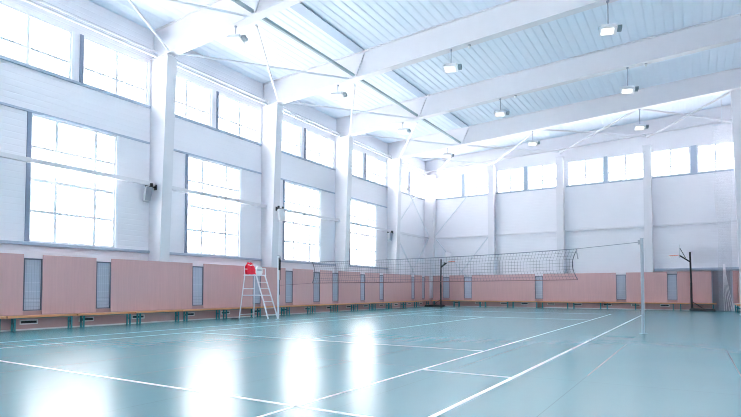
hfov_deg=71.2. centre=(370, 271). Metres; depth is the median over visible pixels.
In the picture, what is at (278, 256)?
net post
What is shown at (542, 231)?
strut
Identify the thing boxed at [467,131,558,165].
brace
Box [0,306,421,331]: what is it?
trim
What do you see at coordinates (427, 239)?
brace
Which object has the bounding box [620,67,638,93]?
pendant lamp
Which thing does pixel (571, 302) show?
bench
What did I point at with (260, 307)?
bench
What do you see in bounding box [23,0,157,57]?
strut
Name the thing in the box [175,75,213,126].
window
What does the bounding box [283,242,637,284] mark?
net
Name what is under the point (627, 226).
strut
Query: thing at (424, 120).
tube
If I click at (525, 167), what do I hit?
trim
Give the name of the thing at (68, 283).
wall panel
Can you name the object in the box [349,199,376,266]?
window
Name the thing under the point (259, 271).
board
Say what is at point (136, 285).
wall panel
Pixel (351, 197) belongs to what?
trim
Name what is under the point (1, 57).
trim
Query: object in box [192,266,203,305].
screen
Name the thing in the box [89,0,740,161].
ceiling
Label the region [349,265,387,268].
trim
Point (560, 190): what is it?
column
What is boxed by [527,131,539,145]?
pendant lamp
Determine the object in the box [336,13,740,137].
roof beam
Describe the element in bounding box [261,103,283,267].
column
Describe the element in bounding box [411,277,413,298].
screen
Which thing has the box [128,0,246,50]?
brace
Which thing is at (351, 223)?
strut
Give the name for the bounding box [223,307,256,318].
bench
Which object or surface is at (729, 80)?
roof beam
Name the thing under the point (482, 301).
bench
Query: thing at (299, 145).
window
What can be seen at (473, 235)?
strut
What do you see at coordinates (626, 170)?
window
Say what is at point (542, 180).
window
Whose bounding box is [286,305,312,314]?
bench
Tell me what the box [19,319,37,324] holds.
vent grille
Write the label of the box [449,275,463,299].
wall panel
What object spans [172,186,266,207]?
strut
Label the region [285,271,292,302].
screen
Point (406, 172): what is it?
window
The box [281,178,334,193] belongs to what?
trim
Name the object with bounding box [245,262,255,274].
jacket
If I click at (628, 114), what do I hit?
brace
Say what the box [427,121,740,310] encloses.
wall
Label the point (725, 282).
curtain
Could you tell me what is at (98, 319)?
baseboard
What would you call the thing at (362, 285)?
screen
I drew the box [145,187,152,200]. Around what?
grille
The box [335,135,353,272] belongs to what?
column
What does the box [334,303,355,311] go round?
bench
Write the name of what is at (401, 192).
trim
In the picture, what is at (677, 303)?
bench
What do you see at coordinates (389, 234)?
loudspeaker
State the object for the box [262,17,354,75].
tube
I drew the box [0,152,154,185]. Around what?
strut
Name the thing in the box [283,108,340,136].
strut
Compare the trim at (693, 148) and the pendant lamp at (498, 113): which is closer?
the pendant lamp at (498, 113)
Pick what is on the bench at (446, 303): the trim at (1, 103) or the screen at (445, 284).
the screen at (445, 284)
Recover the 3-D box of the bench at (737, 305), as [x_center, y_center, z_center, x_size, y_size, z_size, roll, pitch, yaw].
[19.825,1.942,27.907,0.210,0.445,1.955,-1,-2,32]
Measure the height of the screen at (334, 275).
1.560 m
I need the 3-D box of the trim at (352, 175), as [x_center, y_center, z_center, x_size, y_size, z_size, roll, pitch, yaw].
[-0.331,-5.813,32.665,0.070,0.080,5.510,-1,-2,32]
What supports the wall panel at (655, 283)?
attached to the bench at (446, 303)
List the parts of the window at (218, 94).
jamb trim, architrave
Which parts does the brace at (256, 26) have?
rod, rod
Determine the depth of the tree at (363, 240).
49.56 m
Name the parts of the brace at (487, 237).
rod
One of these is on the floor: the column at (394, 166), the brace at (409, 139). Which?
the column at (394, 166)
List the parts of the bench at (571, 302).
seat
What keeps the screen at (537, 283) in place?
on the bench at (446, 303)
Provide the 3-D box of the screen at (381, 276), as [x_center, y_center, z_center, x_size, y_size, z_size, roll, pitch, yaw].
[0.664,0.980,32.773,0.080,1.560,0.484,-1,-2,32]
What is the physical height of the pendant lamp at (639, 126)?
1.096 m
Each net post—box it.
[277,255,280,318]
[638,238,647,333]
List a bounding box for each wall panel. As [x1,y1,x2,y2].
[0,253,23,315]
[42,255,96,313]
[110,259,192,311]
[203,264,252,307]
[260,267,285,305]
[292,269,312,304]
[320,270,331,303]
[338,271,359,302]
[365,273,379,301]
[383,273,411,301]
[414,275,421,299]
[424,276,428,299]
[433,276,442,299]
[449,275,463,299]
[472,274,534,300]
[543,273,615,301]
[626,272,666,301]
[677,271,711,302]
[733,271,738,302]
[738,271,739,302]
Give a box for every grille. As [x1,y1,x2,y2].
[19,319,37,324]
[79,317,93,321]
[132,315,144,318]
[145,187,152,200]
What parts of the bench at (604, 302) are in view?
seat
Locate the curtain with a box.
[712,99,734,310]
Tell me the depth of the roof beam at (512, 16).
20.34 m
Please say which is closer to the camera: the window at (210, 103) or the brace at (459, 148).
the window at (210, 103)
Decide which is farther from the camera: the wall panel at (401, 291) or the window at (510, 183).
the window at (510, 183)
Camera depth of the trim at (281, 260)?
27.41 m
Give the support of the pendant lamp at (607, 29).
hanging from the roof beam at (512, 16)
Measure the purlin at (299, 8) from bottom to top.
0.025 m
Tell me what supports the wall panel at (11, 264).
attached to the baseboard at (98, 319)
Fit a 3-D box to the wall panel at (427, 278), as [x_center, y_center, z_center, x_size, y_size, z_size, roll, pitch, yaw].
[4.176,1.177,38.375,0.049,1.790,0.792,-1,-2,32]
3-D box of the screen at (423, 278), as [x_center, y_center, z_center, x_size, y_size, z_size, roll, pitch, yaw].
[3.830,1.159,37.855,0.080,1.560,0.444,-1,-2,32]
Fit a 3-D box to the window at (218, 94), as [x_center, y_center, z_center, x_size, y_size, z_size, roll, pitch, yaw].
[-6.023,-7.004,23.709,0.190,1.650,2.755,-1,-2,32]
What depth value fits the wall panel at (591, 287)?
33.54 m
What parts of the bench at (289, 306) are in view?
seat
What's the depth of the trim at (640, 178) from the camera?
33.56 m
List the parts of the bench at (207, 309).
seat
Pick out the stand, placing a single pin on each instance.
(254, 275)
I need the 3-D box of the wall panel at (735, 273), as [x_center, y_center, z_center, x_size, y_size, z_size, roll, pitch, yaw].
[20.612,0.840,29.229,0.242,1.820,0.049,-1,-2,32]
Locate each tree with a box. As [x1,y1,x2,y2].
[30,169,111,242]
[188,188,235,253]
[285,221,315,260]
[351,219,372,265]
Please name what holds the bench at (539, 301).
on the floor
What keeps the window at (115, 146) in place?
in the wall at (20, 86)
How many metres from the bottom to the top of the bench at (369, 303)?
0.445 m
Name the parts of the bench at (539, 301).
seat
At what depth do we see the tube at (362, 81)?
24.67 m
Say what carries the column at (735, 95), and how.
on the floor
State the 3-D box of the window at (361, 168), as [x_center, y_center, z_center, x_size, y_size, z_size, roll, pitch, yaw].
[-1.235,-6.733,31.396,0.190,1.650,2.775,-1,-2,32]
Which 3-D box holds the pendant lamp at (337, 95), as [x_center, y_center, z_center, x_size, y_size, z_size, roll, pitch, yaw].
[-1.394,-7.935,22.762,0.730,0.595,0.384,-1,-2,18]
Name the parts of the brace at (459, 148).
rod, rod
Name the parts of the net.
cord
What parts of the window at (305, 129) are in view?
jamb trim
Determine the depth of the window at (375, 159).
33.93 m
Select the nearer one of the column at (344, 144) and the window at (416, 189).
the column at (344, 144)
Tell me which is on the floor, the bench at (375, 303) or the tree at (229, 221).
the bench at (375, 303)
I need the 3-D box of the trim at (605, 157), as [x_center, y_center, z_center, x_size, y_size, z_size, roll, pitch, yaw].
[15.236,-6.663,33.547,0.200,1.660,0.030,-1,-2,32]
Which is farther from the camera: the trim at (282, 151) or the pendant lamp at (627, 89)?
the trim at (282, 151)
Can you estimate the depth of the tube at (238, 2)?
16.76 m
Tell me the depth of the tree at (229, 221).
32.25 m
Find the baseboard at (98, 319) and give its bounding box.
[0,298,431,329]
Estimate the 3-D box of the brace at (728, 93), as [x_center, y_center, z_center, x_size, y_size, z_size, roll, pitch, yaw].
[17.440,-8.608,28.543,4.294,0.498,5.365,-1,-2,32]
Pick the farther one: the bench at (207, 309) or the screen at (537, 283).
the screen at (537, 283)
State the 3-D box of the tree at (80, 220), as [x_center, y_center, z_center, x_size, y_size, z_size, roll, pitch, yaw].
[-14.067,-1.302,24.657,5.666,7.500,3.909,-1,-2,32]
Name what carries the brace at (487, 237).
attached to the column at (491, 170)
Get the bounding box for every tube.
[231,0,253,12]
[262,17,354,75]
[360,80,417,115]
[422,119,460,143]
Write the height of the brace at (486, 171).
4.554 m
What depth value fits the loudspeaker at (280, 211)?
24.21 m
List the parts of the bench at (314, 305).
seat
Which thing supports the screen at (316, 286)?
on the baseboard at (98, 319)
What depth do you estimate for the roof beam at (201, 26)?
18.33 m
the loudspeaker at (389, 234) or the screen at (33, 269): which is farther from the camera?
the loudspeaker at (389, 234)
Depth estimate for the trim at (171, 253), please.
22.11 m
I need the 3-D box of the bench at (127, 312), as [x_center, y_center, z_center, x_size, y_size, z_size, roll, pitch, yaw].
[-8.807,1.567,17.239,0.210,0.445,1.955,-1,-2,32]
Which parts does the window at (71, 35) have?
architrave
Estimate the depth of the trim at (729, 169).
30.93 m
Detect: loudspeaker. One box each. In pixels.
[143,183,156,202]
[276,206,285,220]
[387,231,392,241]
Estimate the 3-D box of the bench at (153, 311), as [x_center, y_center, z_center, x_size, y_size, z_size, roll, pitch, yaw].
[-7.758,1.626,18.923,0.210,0.445,1.955,-1,-2,32]
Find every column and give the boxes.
[148,53,177,261]
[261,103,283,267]
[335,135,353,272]
[387,158,402,273]
[424,174,436,297]
[487,165,495,274]
[555,156,565,273]
[642,144,653,271]
[730,90,740,314]
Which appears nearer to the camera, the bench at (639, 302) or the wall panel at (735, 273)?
the wall panel at (735, 273)
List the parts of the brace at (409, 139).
rod, rod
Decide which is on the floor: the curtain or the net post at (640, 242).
the net post at (640, 242)
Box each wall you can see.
[0,0,426,310]
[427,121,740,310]
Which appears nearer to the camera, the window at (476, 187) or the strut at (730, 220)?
the strut at (730, 220)
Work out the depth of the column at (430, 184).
39.60 m
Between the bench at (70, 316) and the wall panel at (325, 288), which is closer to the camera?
the bench at (70, 316)
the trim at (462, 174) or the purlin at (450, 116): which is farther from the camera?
the trim at (462, 174)
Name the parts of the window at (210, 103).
architrave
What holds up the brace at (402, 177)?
attached to the column at (394, 166)
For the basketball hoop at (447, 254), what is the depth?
36.64 m
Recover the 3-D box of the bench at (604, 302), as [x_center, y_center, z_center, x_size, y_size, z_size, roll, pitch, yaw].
[15.567,2.092,32.167,1.955,0.445,0.210,-1,-2,32]
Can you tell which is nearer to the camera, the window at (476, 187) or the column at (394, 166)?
the column at (394, 166)
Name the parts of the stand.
leg, leg, ladder rail, ladder rail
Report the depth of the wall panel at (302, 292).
26.13 m
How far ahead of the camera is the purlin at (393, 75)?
25.40 m
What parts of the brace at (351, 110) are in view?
rod, rod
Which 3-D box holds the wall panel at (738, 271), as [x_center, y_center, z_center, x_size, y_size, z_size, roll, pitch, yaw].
[19.749,0.782,27.569,0.049,1.820,3.492,-1,-2,32]
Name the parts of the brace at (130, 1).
rod, rod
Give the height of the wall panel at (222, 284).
1.790 m
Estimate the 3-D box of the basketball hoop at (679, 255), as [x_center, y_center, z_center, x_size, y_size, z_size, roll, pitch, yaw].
[18.421,0.302,29.709,2.236,3.850,1.100,-1,-2,32]
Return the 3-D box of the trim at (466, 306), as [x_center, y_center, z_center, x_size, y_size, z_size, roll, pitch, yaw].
[12.167,2.373,34.459,17.670,0.045,0.012,-1,-2,32]
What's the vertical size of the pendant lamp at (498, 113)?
0.841 m
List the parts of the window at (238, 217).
jamb trim, architrave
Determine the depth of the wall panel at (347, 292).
29.63 m
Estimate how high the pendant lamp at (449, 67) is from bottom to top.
0.841 m
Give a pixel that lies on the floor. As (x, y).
(447, 361)
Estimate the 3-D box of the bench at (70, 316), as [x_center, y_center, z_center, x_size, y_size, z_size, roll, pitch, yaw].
[-9.856,1.507,15.555,0.210,0.445,1.955,-1,-2,32]
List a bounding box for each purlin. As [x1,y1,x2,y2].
[290,3,364,52]
[384,70,426,97]
[443,113,468,127]
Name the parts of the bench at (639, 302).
seat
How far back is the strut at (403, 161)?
37.84 m
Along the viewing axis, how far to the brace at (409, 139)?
30.98 m
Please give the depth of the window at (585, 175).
34.24 m
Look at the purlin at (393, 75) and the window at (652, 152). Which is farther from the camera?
the window at (652, 152)
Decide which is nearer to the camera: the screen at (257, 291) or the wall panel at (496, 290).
the screen at (257, 291)
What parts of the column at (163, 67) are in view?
cap plate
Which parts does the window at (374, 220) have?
jamb trim, architrave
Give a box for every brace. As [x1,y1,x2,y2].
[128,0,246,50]
[182,24,348,100]
[254,0,259,12]
[289,84,413,133]
[355,53,363,76]
[360,122,456,156]
[400,239,428,274]
[401,177,428,235]
[408,148,487,172]
[435,171,486,235]
[436,237,487,290]
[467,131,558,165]
[541,111,645,153]
[642,92,730,137]
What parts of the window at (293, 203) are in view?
jamb trim, architrave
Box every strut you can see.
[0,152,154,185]
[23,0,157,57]
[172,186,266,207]
[177,60,267,105]
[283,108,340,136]
[284,208,339,221]
[350,222,391,231]
[353,139,391,158]
[400,232,428,238]
[402,161,427,174]
[435,235,487,238]
[495,231,556,235]
[565,226,643,231]
[653,220,736,226]
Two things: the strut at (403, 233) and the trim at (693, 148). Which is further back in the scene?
the strut at (403, 233)
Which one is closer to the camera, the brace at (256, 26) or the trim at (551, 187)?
the brace at (256, 26)
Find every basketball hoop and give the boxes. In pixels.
[424,252,454,306]
[669,244,715,311]
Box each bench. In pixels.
[6,313,76,331]
[75,311,134,326]
[135,310,181,323]
[180,308,222,320]
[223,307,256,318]
[257,306,286,316]
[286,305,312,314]
[312,304,334,312]
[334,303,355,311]
[355,302,373,310]
[373,302,389,309]
[389,301,403,308]
[403,301,417,307]
[418,300,429,306]
[431,300,455,305]
[432,298,711,309]
[456,300,481,306]
[482,301,509,306]
[510,301,538,307]
[539,301,570,307]
[571,302,603,308]
[604,302,638,309]
[639,302,675,309]
[677,303,716,309]
[735,304,740,312]
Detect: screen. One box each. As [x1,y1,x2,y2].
[23,258,42,310]
[96,261,110,308]
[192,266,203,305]
[253,269,260,303]
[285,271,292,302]
[313,272,319,301]
[332,273,338,300]
[360,274,364,300]
[380,275,382,299]
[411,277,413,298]
[422,277,424,298]
[443,277,449,297]
[464,277,471,297]
[535,276,542,298]
[616,275,625,299]
[667,274,676,299]
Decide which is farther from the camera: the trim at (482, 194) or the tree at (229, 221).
the trim at (482, 194)
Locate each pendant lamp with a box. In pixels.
[226,25,247,45]
[331,85,346,99]
[397,122,410,133]
[443,49,461,72]
[443,148,453,157]
[494,98,508,116]
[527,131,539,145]
[598,0,621,35]
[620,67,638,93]
[633,109,648,129]
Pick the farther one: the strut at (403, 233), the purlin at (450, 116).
the strut at (403, 233)
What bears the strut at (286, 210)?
attached to the column at (272, 114)
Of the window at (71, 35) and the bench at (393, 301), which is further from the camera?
the bench at (393, 301)
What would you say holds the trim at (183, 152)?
attached to the wall at (20, 86)
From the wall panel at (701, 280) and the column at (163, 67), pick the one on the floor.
the column at (163, 67)
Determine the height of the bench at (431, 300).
0.445 m
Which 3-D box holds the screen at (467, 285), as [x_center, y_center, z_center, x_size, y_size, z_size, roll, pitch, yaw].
[7.099,1.132,37.660,0.604,1.560,0.080,-1,-2,32]
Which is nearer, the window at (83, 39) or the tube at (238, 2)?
the tube at (238, 2)
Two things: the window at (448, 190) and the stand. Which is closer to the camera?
the stand
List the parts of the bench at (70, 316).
leg, seat, seat frame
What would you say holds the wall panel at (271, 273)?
attached to the baseboard at (98, 319)
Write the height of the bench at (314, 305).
0.445 m
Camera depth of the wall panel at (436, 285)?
38.91 m
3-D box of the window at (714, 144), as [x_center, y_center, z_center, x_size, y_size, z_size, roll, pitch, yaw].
[20.325,-6.755,30.492,1.830,1.630,0.120,-1,-2,32]
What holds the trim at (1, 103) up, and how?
attached to the wall at (20, 86)
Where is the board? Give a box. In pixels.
[256,266,262,274]
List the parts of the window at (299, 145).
architrave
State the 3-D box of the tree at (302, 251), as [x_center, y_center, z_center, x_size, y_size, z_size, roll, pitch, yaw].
[-5.223,-0.693,42.298,4.730,7.524,3.365,0,-2,1]
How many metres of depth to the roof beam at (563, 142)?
33.89 m
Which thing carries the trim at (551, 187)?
attached to the wall at (706, 197)
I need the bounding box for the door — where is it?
[711,270,731,310]
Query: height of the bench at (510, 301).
0.445 m
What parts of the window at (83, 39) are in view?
jamb trim, architrave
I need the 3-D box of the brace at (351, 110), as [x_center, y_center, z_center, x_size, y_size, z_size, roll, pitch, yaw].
[-0.953,-8.092,26.055,4.165,0.230,5.645,-1,-2,32]
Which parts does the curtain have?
rail, hanging cord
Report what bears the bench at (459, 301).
on the floor
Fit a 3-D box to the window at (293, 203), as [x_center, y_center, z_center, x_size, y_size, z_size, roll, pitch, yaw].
[-3.624,-2.566,27.410,0.190,4.040,3.155,-1,-2,32]
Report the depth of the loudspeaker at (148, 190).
19.04 m
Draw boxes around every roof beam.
[154,0,303,57]
[263,0,618,105]
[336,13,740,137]
[387,67,740,159]
[425,105,731,172]
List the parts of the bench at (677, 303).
seat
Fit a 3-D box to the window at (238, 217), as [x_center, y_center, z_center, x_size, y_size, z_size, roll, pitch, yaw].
[-6.769,-2.743,22.362,0.190,4.040,3.075,-1,-2,32]
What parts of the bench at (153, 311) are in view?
seat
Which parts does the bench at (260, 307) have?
seat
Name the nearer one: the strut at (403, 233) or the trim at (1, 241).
the trim at (1, 241)
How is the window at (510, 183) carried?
in the wall at (706, 197)
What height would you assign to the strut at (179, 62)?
0.256 m
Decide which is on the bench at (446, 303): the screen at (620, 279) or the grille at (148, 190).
the screen at (620, 279)
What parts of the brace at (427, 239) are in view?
rod, rod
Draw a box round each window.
[0,2,74,79]
[24,111,118,247]
[79,34,150,105]
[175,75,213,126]
[184,154,241,256]
[216,91,261,143]
[282,120,301,156]
[282,180,320,262]
[304,128,334,168]
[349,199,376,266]
[352,149,363,177]
[365,153,386,185]
[402,169,407,192]
[409,172,423,198]
[436,175,461,198]
[465,172,487,195]
[497,167,523,192]
[527,163,555,189]
[568,157,603,185]
[608,152,642,181]
[651,147,690,176]
[697,141,733,172]
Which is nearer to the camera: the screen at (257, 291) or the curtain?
the screen at (257, 291)
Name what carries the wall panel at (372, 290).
attached to the baseboard at (98, 319)
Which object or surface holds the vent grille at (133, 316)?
attached to the baseboard at (98, 319)
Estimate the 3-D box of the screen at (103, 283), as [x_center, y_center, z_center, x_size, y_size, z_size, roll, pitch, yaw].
[-8.955,0.437,17.332,0.080,1.560,0.504,-1,-2,32]
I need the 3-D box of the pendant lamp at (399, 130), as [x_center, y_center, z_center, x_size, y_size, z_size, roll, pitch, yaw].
[1.787,-7.755,27.870,0.730,0.595,0.384,-1,-2,18]
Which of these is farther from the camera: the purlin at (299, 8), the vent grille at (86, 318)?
the purlin at (299, 8)
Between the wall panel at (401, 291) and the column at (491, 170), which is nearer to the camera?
the wall panel at (401, 291)
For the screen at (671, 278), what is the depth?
30.90 m
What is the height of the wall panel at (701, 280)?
1.820 m
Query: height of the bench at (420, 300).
0.445 m
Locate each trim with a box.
[0,55,150,108]
[0,102,149,143]
[0,240,149,252]
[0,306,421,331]
[170,252,261,260]
[174,149,261,173]
[175,115,261,145]
[281,151,335,169]
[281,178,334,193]
[281,260,335,265]
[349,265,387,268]
[351,197,386,207]
[352,175,387,187]
[401,192,424,199]
[436,194,487,199]
[462,174,463,196]
[466,306,679,309]
[496,187,555,193]
[524,166,526,189]
[566,178,642,186]
[604,156,607,181]
[652,169,733,178]
[654,267,738,270]
[690,145,696,172]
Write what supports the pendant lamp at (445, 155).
hanging from the roof beam at (729, 80)
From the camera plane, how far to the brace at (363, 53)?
22.04 m
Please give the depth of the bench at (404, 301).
35.47 m
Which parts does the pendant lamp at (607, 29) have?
rod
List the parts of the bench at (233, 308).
seat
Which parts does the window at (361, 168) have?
architrave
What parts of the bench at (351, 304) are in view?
seat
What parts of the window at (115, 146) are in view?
jamb trim, architrave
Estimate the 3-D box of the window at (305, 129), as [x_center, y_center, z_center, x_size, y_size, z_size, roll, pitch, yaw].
[-2.852,-6.825,28.800,0.190,1.650,2.755,-1,-2,32]
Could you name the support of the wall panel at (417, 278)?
attached to the baseboard at (98, 319)
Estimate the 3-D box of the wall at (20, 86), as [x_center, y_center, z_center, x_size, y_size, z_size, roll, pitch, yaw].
[-6.914,-3.711,22.313,0.250,11.350,42.330,-1,-2,32]
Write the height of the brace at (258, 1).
0.925 m
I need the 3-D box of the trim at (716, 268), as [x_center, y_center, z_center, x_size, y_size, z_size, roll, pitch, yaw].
[19.350,-0.172,30.597,4.540,0.140,0.300,-1,-2,32]
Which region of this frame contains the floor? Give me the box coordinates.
[0,306,740,416]
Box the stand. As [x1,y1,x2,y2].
[239,263,276,318]
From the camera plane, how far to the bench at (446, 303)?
33.54 m
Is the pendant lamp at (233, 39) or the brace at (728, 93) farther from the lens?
the brace at (728, 93)
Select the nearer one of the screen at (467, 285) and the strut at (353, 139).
the strut at (353, 139)
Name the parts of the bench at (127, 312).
seat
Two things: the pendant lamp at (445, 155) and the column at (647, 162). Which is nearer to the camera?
the column at (647, 162)
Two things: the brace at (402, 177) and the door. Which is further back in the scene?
the brace at (402, 177)
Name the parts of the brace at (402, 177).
rod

